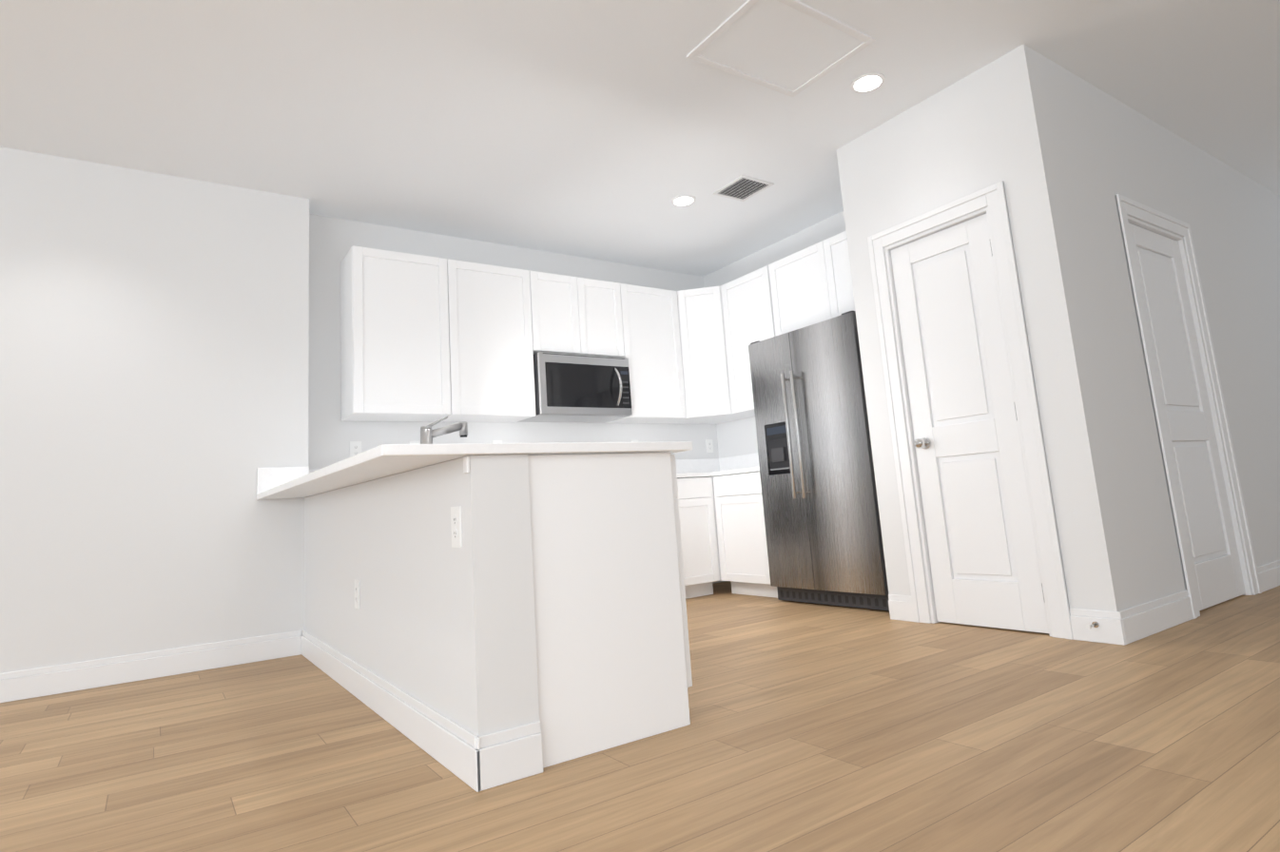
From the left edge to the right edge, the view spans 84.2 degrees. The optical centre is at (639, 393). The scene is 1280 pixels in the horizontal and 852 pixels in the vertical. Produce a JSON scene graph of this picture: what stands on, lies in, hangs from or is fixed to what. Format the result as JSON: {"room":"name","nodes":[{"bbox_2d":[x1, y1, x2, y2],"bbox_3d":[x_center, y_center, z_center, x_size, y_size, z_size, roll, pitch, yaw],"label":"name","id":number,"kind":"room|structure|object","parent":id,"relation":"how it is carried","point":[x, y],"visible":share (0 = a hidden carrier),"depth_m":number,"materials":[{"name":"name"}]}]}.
{"room":"kitchen","nodes":[
{"label":"kitchen","id":0,"kind":"room"},
{"bbox_2d":[0,146,309,673],"bbox_3d":[-5.101,0.059,2.428,7.200,2.750,0.480,2,-11,-34],"label":"wall","id":1,"kind":"structure","parent":0,"point":[154,348],"depth_m":3.81,"materials":[{"name":"white paint"}]},
{"bbox_2d":[0,630,296,702],"bbox_3d":[-4.882,1.308,2.021,7.180,0.133,0.014,2,-11,-34],"label":"baseboard","id":2,"kind":"structure","parent":1,"relation":"attached to","point":[32,683],"depth_m":3.61,"materials":[{"name":"white paint"}]},
{"bbox_2d":[303,454,539,736],"bbox_3d":[-1.126,0.833,3.074,0.180,0.883,2.670,2,-11,-34],"label":"wall","id":3,"kind":"structure","parent":0,"point":[437,623],"depth_m":2.19,"materials":[{"name":"white paint"}]},
{"bbox_2d":[354,580,359,609],"bbox_3d":[-1.210,0.859,3.029,0.007,0.117,0.072,2,-11,-34],"label":"outlet","id":4,"kind":"object","parent":3,"relation":"attached to","point":[357,593],"visible":0.98,"depth_m":3.02,"materials":[{"name":"white plastic"}]},
{"bbox_2d":[296,629,490,792],"bbox_3d":[-1.170,1.196,2.942,0.017,0.133,2.654,2,-11,-34],"label":"baseboard","id":5,"kind":"structure","parent":3,"relation":"attached to","point":[475,763],"depth_m":2.32,"materials":[{"name":"white paint"}]},
{"bbox_2d":[450,505,462,547],"bbox_3d":[-0.537,0.390,2.067,0.007,0.117,0.072,2,-11,-34],"label":"outlet","id":6,"kind":"object","parent":3,"relation":"attached to","point":[455,526],"visible":1,"depth_m":2.06,"materials":[{"name":"white plastic"}]},
{"bbox_2d":[308,213,725,583],"bbox_3d":[-0.740,0.242,5.541,3.520,2.750,0.250,2,-11,-34],"label":"wall","id":7,"kind":"structure","parent":0,"point":[331,434],"depth_m":4.99,"materials":[{"name":"white paint"}]},
{"bbox_2d":[349,441,361,457],"bbox_3d":[-1.844,0.369,4.595,0.072,0.117,0.007,2,-11,-34],"label":"outlet","id":8,"kind":"object","parent":7,"relation":"attached to","point":[355,448],"visible":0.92,"depth_m":4.59,"materials":[{"name":"white plastic"}]},
{"bbox_2d":[408,441,420,444],"bbox_3d":[-1.530,0.381,4.809,0.072,0.117,0.007,2,-11,-34],"label":"outlet","id":9,"kind":"object","parent":7,"relation":"attached to","point":[414,442],"visible":0.1,"depth_m":4.81,"materials":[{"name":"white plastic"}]},
{"bbox_2d":[492,440,502,443],"bbox_3d":[-1.034,0.399,5.147,0.072,0.117,0.007,2,-11,-34],"label":"outlet","id":10,"kind":"object","parent":7,"relation":"attached to","point":[496,441],"visible":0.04,"depth_m":5.15,"materials":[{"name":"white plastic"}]},
{"bbox_2d":[340,245,686,423],"bbox_3d":[-0.812,-0.338,5.234,2.559,1.067,0.351,2,-11,-34],"label":"upper cabinet","id":11,"kind":"object","parent":7,"relation":"attached to","point":[427,339],"visible":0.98,"depth_m":4.84,"materials":[{"name":"white paint"}]},
{"bbox_2d":[517,351,632,422],"bbox_3d":[-0.480,-0.036,5.317,0.756,0.444,0.488,2,-11,-34],"label":"microwave","id":12,"kind":"object","parent":11,"relation":"attached to","point":[575,388],"visible":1,"depth_m":5.17,"materials":[{"name":"grey"}]},
{"bbox_2d":[705,439,713,452],"bbox_3d":[0.617,0.466,6.273,0.072,0.117,0.007,2,-11,-34],"label":"outlet","id":13,"kind":"object","parent":7,"relation":"attached to","point":[709,446],"visible":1,"depth_m":6.27,"materials":[{"name":"white plastic"}]},
{"bbox_2d":[665,286,755,424],"bbox_3d":[0.568,-0.311,6.021,0.607,1.067,0.610,2,-11,-34],"label":"upper cabinet","id":14,"kind":"object","parent":7,"relation":"attached to","point":[707,384],"visible":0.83,"depth_m":5.78,"materials":[{"name":"white paint"}]},
{"bbox_2d":[0,581,1279,851],"bbox_3d":[-0.736,1.139,2.006,14.000,0.100,11.000,2,-11,-34],"label":"floor","id":15,"kind":"structure","parent":0,"point":[816,727],"depth_m":2.01,"materials":[{"name":"brown wood"}]},
{"bbox_2d":[463,452,692,768],"bbox_3d":[-0.270,0.687,2.508,0.585,0.882,0.714,2,-11,-34],"label":"base cabinet","id":16,"kind":"object","parent":15,"relation":"on","point":[612,652],"depth_m":2.19,"materials":[{"name":"white paint"}]},
{"bbox_2d":[256,441,692,500],"bbox_3d":[-1.063,0.330,3.338,1.050,0.180,2.933,2,-11,-34],"label":"countertop","id":17,"kind":"structure","parent":16,"relation":"on","point":[381,461],"depth_m":2.25,"materials":[{"name":"white stone"}]},
{"bbox_2d":[420,415,467,444],"bbox_3d":[-0.870,0.222,3.146,0.220,0.247,0.064,2,-11,-34],"label":"faucet","id":18,"kind":"object","parent":17,"relation":"on","point":[428,433],"visible":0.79,"depth_m":3.13,"materials":[{"name":"silver metal"}]},
{"bbox_2d":[674,476,720,599],"bbox_3d":[0.435,1.124,5.633,1.174,0.882,0.621,2,-11,-34],"label":"base cabinet","id":19,"kind":"object","parent":15,"relation":"on","point":[700,551],"depth_m":5.28,"materials":[{"name":"white paint"}]},
{"bbox_2d":[675,458,713,478],"bbox_3d":[0.410,0.595,5.701,1.174,0.180,0.660,2,-11,-34],"label":"countertop","id":20,"kind":"structure","parent":19,"relation":"on","point":[699,467],"depth_m":6.08,"materials":[{"name":"white stone"}]},
{"bbox_2d":[712,471,777,598],"bbox_3d":[0.984,1.038,5.325,0.621,0.882,0.561,2,-11,-34],"label":"base cabinet","id":21,"kind":"object","parent":15,"relation":"on","point":[742,537],"depth_m":5.15,"materials":[{"name":"white paint"}]},
{"bbox_2d":[713,452,759,476],"bbox_3d":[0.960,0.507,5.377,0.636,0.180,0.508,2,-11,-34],"label":"countertop","id":22,"kind":"structure","parent":21,"relation":"on","point":[744,463],"depth_m":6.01,"materials":[{"name":"white stone"}]},
{"bbox_2d":[748,310,889,610],"bbox_3d":[1.340,0.459,4.708,0.746,1.787,0.922,2,-11,-34],"label":"refrigerator","id":23,"kind":"object","parent":15,"relation":"on","point":[824,546],"visible":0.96,"depth_m":4.48,"materials":[{"name":"grey metal"}]},
{"bbox_2d":[0,0,1279,276],"bbox_3d":[-0.929,-1.680,2.443,14.000,0.120,11.000,2,-11,-34],"label":"ceiling","id":24,"kind":"structure","parent":0,"point":[603,129],"depth_m":3.58,"materials":[{"name":"white paint"}]},
{"bbox_2d":[671,194,696,206],"bbox_3d":[0.298,-1.323,4.868,0.170,0.008,0.170,2,-11,-34],"label":"recessed light","id":25,"kind":"object","parent":24,"relation":"in","point":[683,200],"visible":1,"depth_m":4.86,"materials":[{"name":"white paint"}]},
{"bbox_2d":[712,174,774,201],"bbox_3d":[0.689,-1.369,4.741,0.280,0.012,0.300,2,-11,-34],"label":"ceiling vent","id":26,"kind":"object","parent":24,"relation":"in","point":[743,187],"visible":1,"depth_m":4.74,"materials":[{"name":"white metal"}]},
{"bbox_2d":[686,0,875,97],"bbox_3d":[0.649,-1.593,3.268,0.700,0.012,0.520,2,-11,-34],"label":"access panel","id":27,"kind":"object","parent":24,"relation":"attached to","point":[792,48],"depth_m":3.25,"materials":[{"name":"white paint"}]},
{"bbox_2d":[850,72,885,93],"bbox_3d":[1.158,-1.578,3.604,0.170,0.008,0.170,2,-11,-34],"label":"recessed light","id":28,"kind":"object","parent":24,"relation":"in","point":[867,83],"visible":1,"depth_m":3.59,"materials":[{"name":"white paint"}]},
{"bbox_2d":[703,211,846,458],"bbox_3d":[1.327,0.100,5.536,0.120,2.750,2.620,2,-11,-34],"label":"wall","id":29,"kind":"structure","parent":0,"point":[737,437],"depth_m":6.00,"materials":[{"name":"white paint"}]},
{"bbox_2d":[720,231,854,414],"bbox_3d":[1.301,-0.491,5.183,0.351,1.067,1.629,2,-11,-34],"label":"upper cabinet","id":30,"kind":"object","parent":29,"relation":"attached to","point":[809,285],"visible":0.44,"depth_m":5.27,"materials":[{"name":"white paint"}]},
{"bbox_2d":[836,44,1128,623],"bbox_3d":[1.649,-0.213,3.657,0.115,2.750,1.135,2,-11,-34],"label":"wall","id":31,"kind":"structure","parent":0,"point":[986,126],"depth_m":3.40,"materials":[{"name":"white paint"}]},
{"bbox_2d":[890,213,1048,633],"bbox_3d":[1.615,0.141,3.577,0.120,2.015,0.580,2,-11,-34],"label":"pantry door","id":32,"kind":"structure","parent":31,"relation":"in","point":[984,565],"depth_m":3.58,"materials":[{"name":"white paint"}]},
{"bbox_2d":[867,181,1073,639],"bbox_3d":[1.652,0.092,3.619,0.133,2.135,0.794,2,-11,-34],"label":"door frame","id":33,"kind":"structure","parent":31,"relation":"attached to","point":[992,198],"depth_m":3.53,"materials":[{"name":"white paint"}]},
{"bbox_2d":[1086,620,1099,629],"bbox_3d":[1.918,0.986,3.006,0.076,0.025,0.026,2,-11,-34],"label":"spring door stop","id":34,"kind":"object","parent":31,"relation":"attached to","point":[1095,624],"visible":1,"depth_m":3.01,"materials":[{"name":"silver metal"}]},
{"bbox_2d":[1035,51,1279,608],"bbox_3d":[3.668,-0.232,4.426,4.085,2.750,0.115,2,-11,-34],"label":"wall","id":35,"kind":"structure","parent":0,"point":[1106,147],"depth_m":3.81,"materials":[{"name":"white paint"}]},
{"bbox_2d":[1108,589,1193,645],"bbox_3d":[2.307,0.992,3.159,0.745,0.133,0.014,2,-11,-34],"label":"baseboard","id":36,"kind":"structure","parent":35,"relation":"attached to","point":[1132,625],"depth_m":3.10,"materials":[{"name":"white paint"}]},
{"bbox_2d":[1128,222,1245,610],"bbox_3d":[2.922,0.090,3.821,0.736,2.015,0.035,2,-11,-34],"label":"hall door","id":37,"kind":"structure","parent":35,"relation":"in","point":[1217,575],"depth_m":3.82,"materials":[{"name":"white paint"}]},
{"bbox_2d":[1114,193,1261,619],"bbox_3d":[2.912,0.040,3.837,0.960,2.135,0.133,2,-11,-34],"label":"door frame","id":38,"kind":"structure","parent":35,"relation":"attached to","point":[1126,206],"depth_m":3.91,"materials":[{"name":"white paint"}]},
{"bbox_2d":[1257,560,1279,592],"bbox_3d":[4.443,1.071,4.616,2.510,0.133,0.014,2,-11,-34],"label":"baseboard","id":39,"kind":"structure","parent":35,"relation":"attached to","point":[1269,573],"depth_m":4.01,"materials":[{"name":"white paint"}]}
]}

